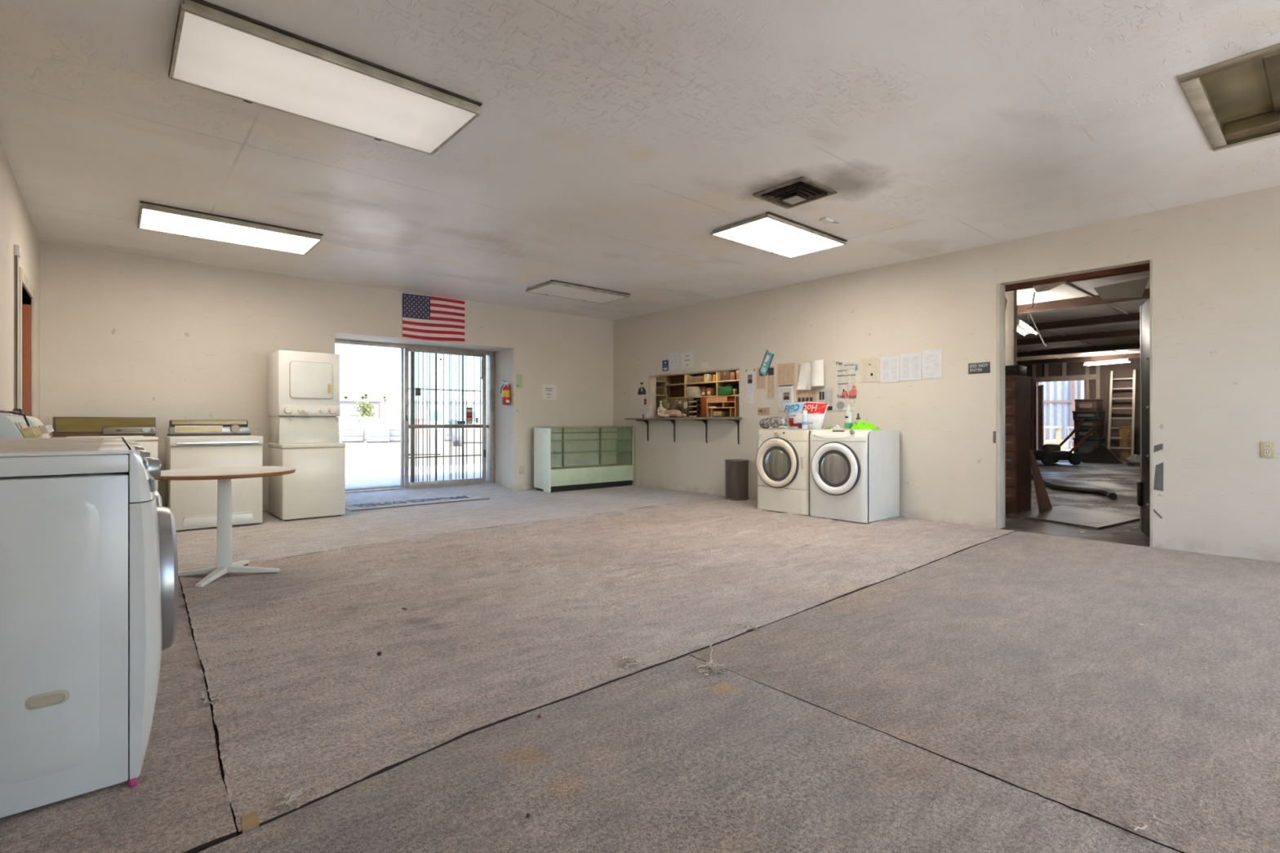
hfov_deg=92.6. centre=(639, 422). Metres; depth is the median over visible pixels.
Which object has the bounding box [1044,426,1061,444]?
table
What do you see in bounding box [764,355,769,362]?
print
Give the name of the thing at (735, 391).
jar
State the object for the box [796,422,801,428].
picture
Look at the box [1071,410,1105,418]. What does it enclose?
crate
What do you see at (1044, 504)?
leaning board
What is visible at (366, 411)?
shrub
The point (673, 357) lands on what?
sheet
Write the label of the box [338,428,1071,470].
ground
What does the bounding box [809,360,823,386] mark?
sheet
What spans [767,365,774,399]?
narrow cutting
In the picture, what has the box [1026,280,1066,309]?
lining
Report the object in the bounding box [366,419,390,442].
washer
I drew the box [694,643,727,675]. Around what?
tuft
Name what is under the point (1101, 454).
tilted panel
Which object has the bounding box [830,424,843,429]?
cleaning cloth
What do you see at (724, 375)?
tub
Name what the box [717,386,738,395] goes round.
bin
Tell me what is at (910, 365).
list
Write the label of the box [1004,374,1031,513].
tall cabinet
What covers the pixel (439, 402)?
building
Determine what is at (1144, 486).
door
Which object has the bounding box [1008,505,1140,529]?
sheet
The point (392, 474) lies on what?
porch slab
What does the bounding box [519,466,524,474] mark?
wall outlet
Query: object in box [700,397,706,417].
panel
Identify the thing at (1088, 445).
crate
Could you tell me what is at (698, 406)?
tray
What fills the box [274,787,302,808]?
tuft
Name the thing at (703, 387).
carton
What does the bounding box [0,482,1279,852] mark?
floor
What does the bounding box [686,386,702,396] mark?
wire basket
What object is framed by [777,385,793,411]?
paper
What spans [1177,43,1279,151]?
ceiling light
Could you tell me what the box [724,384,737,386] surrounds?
toolbox
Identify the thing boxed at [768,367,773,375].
print
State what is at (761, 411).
scrap
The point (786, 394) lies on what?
print
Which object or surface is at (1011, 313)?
wall post
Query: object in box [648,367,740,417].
trim
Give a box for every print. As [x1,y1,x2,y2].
[637,382,645,395]
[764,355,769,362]
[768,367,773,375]
[783,391,789,399]
[785,402,806,413]
[800,402,827,413]
[822,391,824,399]
[826,406,832,410]
[836,401,844,409]
[841,391,848,398]
[848,389,856,399]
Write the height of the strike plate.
0.120 m
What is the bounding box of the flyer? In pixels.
[860,356,879,382]
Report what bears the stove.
on the ground at (358, 455)
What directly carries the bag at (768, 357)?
attached to the wall at (1216, 262)
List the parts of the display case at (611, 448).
panel, panel, post, panel, frame, panel, post, panel, panel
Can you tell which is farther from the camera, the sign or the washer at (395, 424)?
the washer at (395, 424)
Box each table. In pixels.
[154,466,295,587]
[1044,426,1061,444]
[1066,426,1074,448]
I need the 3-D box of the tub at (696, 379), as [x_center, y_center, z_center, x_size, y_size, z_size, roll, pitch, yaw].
[1.202,-0.837,11.986,0.232,0.120,0.212,0,0,-41]
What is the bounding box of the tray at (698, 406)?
[688,404,700,408]
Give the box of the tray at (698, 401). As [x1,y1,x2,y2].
[688,399,700,403]
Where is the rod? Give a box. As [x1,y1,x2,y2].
[1028,312,1046,346]
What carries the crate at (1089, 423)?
on the crate at (1097, 433)
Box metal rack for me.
[378,402,395,419]
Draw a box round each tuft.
[201,689,231,705]
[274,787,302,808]
[620,655,657,667]
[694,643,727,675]
[736,623,763,633]
[896,566,910,573]
[1129,814,1173,839]
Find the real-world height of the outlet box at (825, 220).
0.022 m
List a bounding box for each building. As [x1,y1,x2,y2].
[336,399,382,431]
[408,400,482,428]
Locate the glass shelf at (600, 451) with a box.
[551,449,624,453]
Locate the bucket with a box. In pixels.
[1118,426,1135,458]
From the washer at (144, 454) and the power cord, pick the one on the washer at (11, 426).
the power cord
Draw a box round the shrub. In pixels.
[354,401,375,417]
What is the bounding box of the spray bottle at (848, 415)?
[844,404,853,429]
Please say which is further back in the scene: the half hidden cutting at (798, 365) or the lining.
the half hidden cutting at (798, 365)
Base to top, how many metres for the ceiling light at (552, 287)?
0.052 m
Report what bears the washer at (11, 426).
on the floor at (1012, 696)
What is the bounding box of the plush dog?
[657,408,686,417]
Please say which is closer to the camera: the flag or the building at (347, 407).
the flag
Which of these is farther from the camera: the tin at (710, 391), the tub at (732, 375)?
the tin at (710, 391)
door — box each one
[22,303,31,416]
[335,338,494,493]
[1037,384,1044,449]
[1137,297,1150,537]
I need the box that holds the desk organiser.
[706,396,738,417]
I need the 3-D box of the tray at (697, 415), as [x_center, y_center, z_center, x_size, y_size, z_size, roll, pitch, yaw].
[1.116,-0.126,11.813,0.303,0.063,0.246,0,0,-41]
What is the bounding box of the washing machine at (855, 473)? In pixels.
[809,429,899,523]
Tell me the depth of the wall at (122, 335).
7.22 m
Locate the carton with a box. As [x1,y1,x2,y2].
[702,386,710,389]
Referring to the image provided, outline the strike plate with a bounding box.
[993,431,995,443]
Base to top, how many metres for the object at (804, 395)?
0.220 m
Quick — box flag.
[402,293,464,341]
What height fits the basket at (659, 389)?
0.160 m
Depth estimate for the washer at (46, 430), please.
4.23 m
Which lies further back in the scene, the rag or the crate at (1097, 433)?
the crate at (1097, 433)
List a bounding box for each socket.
[1264,444,1271,448]
[1264,450,1271,455]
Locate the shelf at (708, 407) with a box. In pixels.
[707,407,734,408]
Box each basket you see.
[656,386,663,395]
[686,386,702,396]
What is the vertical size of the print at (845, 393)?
0.100 m
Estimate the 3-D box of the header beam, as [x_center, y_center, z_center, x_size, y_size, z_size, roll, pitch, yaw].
[4.197,-1.407,5.943,0.120,0.065,1.500,0,0,-41]
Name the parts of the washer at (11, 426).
plate, knob, knob, knob, knob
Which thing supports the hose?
on the floor at (1119, 478)
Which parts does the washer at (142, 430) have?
olive glass, lid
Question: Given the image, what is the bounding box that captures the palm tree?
[381,395,388,418]
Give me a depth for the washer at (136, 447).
3.01 m
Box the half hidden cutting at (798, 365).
[797,364,801,390]
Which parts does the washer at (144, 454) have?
panel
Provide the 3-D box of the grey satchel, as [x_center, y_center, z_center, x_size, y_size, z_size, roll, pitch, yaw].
[0.490,-0.377,12.366,0.118,0.330,0.328,0,0,-41]
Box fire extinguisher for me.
[500,379,510,404]
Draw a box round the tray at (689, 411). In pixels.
[688,409,700,413]
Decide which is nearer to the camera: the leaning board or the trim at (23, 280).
the trim at (23, 280)
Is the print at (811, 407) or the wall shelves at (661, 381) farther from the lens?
the wall shelves at (661, 381)
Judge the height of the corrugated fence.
3.300 m
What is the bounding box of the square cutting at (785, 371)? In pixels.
[777,362,795,385]
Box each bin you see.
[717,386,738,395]
[724,459,748,500]
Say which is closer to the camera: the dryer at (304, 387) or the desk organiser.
the dryer at (304, 387)
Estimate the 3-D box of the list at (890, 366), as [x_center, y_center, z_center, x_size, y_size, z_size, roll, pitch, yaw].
[2.886,-0.615,7.067,0.005,0.300,0.230,0,0,-41]
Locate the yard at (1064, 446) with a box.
[1060,443,1073,453]
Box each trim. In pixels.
[17,266,34,417]
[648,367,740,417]
[996,259,1152,546]
[1034,379,1086,449]
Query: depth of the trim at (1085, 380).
20.40 m
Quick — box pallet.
[408,453,440,455]
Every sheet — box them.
[669,351,678,368]
[680,351,693,368]
[745,368,755,404]
[796,362,811,390]
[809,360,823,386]
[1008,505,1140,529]
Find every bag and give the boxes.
[759,349,773,376]
[784,401,829,429]
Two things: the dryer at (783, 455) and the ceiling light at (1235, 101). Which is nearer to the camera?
the ceiling light at (1235, 101)
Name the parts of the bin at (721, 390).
lid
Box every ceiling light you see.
[137,200,323,254]
[168,0,482,155]
[525,280,630,303]
[711,211,847,257]
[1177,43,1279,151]
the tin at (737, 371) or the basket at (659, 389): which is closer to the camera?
the tin at (737, 371)
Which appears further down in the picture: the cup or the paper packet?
the cup
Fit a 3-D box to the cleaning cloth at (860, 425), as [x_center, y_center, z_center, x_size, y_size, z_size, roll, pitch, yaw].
[2.513,0.023,6.816,0.232,0.113,0.290,0,0,-41]
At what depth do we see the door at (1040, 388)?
20.08 m
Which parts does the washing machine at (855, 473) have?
door glass, panel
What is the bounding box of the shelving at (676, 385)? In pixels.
[666,372,738,414]
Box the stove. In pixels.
[341,413,364,441]
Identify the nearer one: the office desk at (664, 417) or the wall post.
the wall post
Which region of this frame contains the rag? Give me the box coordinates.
[1125,453,1140,466]
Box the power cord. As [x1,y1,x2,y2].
[0,408,29,426]
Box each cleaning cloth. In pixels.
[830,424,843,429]
[849,419,880,429]
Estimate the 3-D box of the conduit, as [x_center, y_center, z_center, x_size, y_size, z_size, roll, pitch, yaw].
[-4.615,-0.690,4.533,0.030,1.240,0.085,0,0,-41]
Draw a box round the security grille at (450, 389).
[408,351,481,481]
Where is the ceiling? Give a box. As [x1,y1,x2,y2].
[0,0,1279,365]
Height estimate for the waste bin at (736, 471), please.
0.556 m
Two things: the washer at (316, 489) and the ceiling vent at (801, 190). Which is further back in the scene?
the washer at (316, 489)
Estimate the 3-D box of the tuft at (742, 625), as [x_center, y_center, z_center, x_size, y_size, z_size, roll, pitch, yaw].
[0.567,1.065,3.161,0.135,0.020,0.139,0,0,12]
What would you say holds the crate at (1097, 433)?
on the crate at (1088, 445)
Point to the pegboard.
(681, 404)
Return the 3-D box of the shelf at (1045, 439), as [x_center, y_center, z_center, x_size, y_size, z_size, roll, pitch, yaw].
[18.200,0.780,27.110,0.500,0.040,0.840,0,0,29]
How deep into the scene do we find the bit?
1.80 m
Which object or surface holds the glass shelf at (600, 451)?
attached to the display case at (611, 448)
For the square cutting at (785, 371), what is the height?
0.290 m
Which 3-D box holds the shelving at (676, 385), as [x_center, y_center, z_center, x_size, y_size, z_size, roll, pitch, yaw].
[1.357,-0.695,11.814,0.310,1.150,2.564,0,0,-41]
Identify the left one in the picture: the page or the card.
the card
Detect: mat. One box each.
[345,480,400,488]
[345,486,489,511]
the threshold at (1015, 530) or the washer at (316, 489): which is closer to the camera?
the threshold at (1015, 530)
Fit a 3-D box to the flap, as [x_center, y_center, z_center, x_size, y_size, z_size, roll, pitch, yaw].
[6.715,-1.840,8.531,0.120,0.240,0.620,0,0,-41]
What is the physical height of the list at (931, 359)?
0.315 m
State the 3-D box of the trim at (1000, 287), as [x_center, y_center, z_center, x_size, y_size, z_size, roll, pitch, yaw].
[4.088,-0.165,5.806,0.164,2.490,1.235,0,0,-41]
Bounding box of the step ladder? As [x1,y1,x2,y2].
[1107,369,1136,454]
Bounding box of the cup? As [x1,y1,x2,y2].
[644,411,653,417]
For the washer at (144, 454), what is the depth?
2.51 m
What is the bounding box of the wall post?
[1004,289,1017,365]
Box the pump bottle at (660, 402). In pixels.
[657,400,664,417]
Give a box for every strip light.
[1017,296,1037,335]
[1084,355,1130,365]
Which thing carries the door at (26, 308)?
in the wall at (16, 225)
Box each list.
[880,355,899,382]
[899,351,921,380]
[921,348,942,378]
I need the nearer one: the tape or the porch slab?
the tape
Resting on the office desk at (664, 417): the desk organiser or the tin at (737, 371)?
the desk organiser
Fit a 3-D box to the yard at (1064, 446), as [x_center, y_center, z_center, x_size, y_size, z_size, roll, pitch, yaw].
[293.078,1.240,61.340,476.400,0.280,309.360,0,0,-41]
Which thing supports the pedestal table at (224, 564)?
on the floor at (1012, 696)
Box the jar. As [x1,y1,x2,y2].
[732,389,737,395]
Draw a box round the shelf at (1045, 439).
[1044,439,1057,440]
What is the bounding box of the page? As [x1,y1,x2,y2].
[835,357,857,410]
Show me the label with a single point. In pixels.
(645, 399)
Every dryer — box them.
[164,420,262,530]
[267,350,345,521]
[755,428,813,515]
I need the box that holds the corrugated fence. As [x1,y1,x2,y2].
[1038,380,1084,446]
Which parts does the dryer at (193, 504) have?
kick panel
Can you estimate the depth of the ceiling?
3.98 m
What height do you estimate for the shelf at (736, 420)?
0.384 m
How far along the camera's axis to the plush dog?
9.63 m
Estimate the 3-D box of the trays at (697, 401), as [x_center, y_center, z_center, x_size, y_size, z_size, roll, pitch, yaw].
[1.116,-0.281,11.813,0.303,0.373,0.260,0,0,-41]
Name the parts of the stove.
drawer, door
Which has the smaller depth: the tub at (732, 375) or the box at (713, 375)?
the tub at (732, 375)
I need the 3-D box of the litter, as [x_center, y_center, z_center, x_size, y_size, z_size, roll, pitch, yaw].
[6.877,1.090,10.570,9.793,0.001,4.455,0,0,-41]
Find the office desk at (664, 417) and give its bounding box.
[664,417,702,417]
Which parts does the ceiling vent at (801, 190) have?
plate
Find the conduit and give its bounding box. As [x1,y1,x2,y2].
[13,244,20,408]
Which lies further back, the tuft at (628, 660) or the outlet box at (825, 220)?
the outlet box at (825, 220)
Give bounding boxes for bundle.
[759,417,789,429]
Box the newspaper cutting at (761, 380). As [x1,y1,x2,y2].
[756,367,765,389]
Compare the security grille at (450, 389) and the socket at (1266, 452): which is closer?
the socket at (1266, 452)
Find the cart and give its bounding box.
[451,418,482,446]
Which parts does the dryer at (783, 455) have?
door glass, kick panel, panel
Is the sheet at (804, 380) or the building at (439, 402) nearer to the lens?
the sheet at (804, 380)
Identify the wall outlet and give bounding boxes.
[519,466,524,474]
[1260,441,1275,457]
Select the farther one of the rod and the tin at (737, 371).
the tin at (737, 371)
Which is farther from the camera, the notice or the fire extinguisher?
the notice
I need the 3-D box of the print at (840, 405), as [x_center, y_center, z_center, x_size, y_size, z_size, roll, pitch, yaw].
[2.469,-0.210,7.537,0.001,0.100,0.110,0,0,-41]
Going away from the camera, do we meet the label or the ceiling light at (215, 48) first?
the ceiling light at (215, 48)
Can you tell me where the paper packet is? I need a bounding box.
[704,373,711,382]
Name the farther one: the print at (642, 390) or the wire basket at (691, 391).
the wire basket at (691, 391)
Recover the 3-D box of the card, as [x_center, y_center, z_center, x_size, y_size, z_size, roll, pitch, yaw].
[0.981,-0.876,9.271,0.005,0.103,0.151,0,0,-41]
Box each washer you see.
[0,413,144,450]
[0,437,143,450]
[0,440,162,506]
[0,444,177,818]
[17,415,137,444]
[52,417,158,491]
[268,442,345,519]
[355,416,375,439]
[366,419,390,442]
[388,418,409,441]
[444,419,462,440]
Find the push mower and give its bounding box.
[1033,417,1101,465]
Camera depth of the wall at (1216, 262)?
6.30 m
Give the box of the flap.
[1093,277,1149,299]
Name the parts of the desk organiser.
name panel, grey drawer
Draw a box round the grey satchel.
[657,395,669,410]
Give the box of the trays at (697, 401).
[687,397,700,417]
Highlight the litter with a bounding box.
[1004,472,1140,535]
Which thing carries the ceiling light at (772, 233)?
attached to the ceiling
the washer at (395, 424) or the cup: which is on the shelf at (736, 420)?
the cup
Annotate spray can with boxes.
[801,410,808,429]
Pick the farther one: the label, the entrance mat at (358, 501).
the label
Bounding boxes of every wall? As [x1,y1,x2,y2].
[0,140,39,420]
[40,241,613,511]
[613,186,1279,562]
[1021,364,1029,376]
[1029,357,1140,457]
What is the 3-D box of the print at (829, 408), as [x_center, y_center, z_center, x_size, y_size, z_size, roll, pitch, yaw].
[2.349,-0.177,7.684,0.001,0.050,0.150,0,0,-41]
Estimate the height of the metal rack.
2.750 m
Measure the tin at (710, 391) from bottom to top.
0.151 m
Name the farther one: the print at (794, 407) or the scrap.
the scrap
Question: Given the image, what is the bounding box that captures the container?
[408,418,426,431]
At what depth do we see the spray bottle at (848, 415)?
6.98 m
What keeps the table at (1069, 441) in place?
on the yard at (1064, 446)
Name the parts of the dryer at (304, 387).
knob, knob, sloping panel, control panel, dryer door, door pull, knob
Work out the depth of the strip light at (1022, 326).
9.84 m
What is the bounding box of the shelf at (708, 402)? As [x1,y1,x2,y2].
[707,400,734,403]
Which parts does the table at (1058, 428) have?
leg, leg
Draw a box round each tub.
[687,376,693,382]
[693,376,704,382]
[720,370,736,381]
[729,372,736,380]
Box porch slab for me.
[345,463,482,490]
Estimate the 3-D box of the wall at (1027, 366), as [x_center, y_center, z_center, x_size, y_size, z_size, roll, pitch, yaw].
[12.526,-0.400,21.410,0.160,3.160,2.000,0,0,-41]
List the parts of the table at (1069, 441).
leg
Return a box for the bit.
[128,777,137,786]
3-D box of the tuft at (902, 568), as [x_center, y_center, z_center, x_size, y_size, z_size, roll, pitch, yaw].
[1.904,1.061,4.412,0.094,0.028,0.089,0,0,-41]
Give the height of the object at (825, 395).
0.305 m
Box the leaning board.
[1029,450,1052,513]
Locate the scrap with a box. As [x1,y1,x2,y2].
[757,407,769,415]
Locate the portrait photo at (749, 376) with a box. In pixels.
[747,374,752,383]
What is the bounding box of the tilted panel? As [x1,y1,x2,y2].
[1081,443,1122,463]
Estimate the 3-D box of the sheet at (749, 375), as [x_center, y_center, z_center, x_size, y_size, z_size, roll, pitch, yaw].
[1.552,-0.502,8.610,0.007,0.494,0.170,0,0,-41]
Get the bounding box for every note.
[515,373,522,388]
[542,383,555,399]
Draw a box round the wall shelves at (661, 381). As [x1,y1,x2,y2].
[656,376,667,406]
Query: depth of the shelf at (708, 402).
11.29 m
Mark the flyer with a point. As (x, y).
(869, 366)
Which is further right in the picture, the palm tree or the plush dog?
the plush dog
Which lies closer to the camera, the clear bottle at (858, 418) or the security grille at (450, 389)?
the clear bottle at (858, 418)
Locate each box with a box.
[712,374,715,381]
[819,217,838,223]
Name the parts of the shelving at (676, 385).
shelf, shelf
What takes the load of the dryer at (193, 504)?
on the floor at (1012, 696)
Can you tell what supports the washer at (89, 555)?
on the floor at (1012, 696)
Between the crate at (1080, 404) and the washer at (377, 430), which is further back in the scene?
the washer at (377, 430)
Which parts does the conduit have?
cord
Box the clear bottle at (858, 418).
[854,413,860,423]
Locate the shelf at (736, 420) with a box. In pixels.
[624,417,742,444]
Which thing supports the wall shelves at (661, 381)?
attached to the wall
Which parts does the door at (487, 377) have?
pull handle, rail, rail, rail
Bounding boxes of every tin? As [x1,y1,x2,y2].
[702,389,706,395]
[706,387,715,395]
[736,370,738,379]
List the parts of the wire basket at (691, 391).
lid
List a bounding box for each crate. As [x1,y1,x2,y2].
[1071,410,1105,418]
[1072,437,1104,457]
[1073,418,1104,427]
[1074,399,1103,411]
[1074,427,1103,438]
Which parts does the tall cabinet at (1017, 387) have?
drawer, drawer, drawer, drawer, drawer, drawer, drawer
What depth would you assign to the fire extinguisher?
9.65 m
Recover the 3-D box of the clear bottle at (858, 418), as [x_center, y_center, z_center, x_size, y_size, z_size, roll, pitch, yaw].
[2.518,-0.013,7.056,0.084,0.186,0.084,0,0,-41]
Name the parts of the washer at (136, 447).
panel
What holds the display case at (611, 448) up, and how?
on the floor at (1012, 696)
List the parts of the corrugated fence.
fence rail, fence post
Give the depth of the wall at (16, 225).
4.41 m
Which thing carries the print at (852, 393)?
attached to the page
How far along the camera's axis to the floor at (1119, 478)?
8.89 m
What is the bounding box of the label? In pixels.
[642,395,648,407]
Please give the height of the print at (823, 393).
0.100 m
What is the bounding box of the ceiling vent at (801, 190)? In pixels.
[752,176,836,208]
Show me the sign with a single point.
(977, 367)
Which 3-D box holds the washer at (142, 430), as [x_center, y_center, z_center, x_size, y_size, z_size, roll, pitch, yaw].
[-5.271,0.497,6.041,0.794,1.105,0.806,0,0,-41]
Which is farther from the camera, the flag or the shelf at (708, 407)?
the shelf at (708, 407)
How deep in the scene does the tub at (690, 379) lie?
12.05 m
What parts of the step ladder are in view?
rail, rail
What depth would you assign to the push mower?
15.64 m
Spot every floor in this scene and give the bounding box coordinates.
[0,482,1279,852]
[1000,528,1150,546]
[1003,457,1150,545]
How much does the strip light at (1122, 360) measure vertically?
0.297 m
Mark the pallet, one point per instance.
(409, 453)
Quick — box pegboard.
[666,398,693,417]
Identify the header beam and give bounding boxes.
[1004,262,1150,291]
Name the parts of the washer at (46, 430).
plate, knob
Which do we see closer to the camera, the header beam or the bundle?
the header beam
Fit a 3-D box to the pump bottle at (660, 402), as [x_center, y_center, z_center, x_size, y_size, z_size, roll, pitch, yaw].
[0.344,-0.212,10.134,0.124,0.284,0.124,0,0,-41]
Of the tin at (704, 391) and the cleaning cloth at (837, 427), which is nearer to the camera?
the cleaning cloth at (837, 427)
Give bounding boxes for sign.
[968,361,990,373]
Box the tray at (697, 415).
[688,413,700,417]
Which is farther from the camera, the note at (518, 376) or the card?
the note at (518, 376)
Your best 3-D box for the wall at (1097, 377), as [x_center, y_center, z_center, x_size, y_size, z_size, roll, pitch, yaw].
[16.098,-0.400,17.227,0.230,3.160,9.000,0,0,-41]
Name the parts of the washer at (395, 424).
drawer, door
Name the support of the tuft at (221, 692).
on the floor at (1012, 696)
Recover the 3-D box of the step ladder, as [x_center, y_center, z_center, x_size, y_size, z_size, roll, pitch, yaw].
[14.562,-0.248,18.491,0.420,2.680,0.640,0,0,-41]
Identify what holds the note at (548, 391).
attached to the wall at (122, 335)
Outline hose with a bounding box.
[1031,472,1117,499]
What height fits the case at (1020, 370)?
0.120 m
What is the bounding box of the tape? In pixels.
[1153,443,1163,519]
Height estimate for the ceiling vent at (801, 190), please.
0.058 m
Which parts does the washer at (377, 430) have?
drawer, door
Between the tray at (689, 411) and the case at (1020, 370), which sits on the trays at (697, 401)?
the tray at (689, 411)
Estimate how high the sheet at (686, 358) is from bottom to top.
0.245 m
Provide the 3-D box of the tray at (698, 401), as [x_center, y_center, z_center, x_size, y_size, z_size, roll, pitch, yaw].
[1.116,-0.406,11.813,0.303,0.063,0.246,0,0,-41]
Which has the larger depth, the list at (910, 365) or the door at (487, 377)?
the door at (487, 377)
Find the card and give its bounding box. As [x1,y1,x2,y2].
[701,360,708,368]
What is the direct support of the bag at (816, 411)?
on the dryer at (783, 455)
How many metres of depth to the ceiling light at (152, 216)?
5.64 m
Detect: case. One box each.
[533,426,633,493]
[1004,364,1026,376]
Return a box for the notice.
[662,360,668,371]

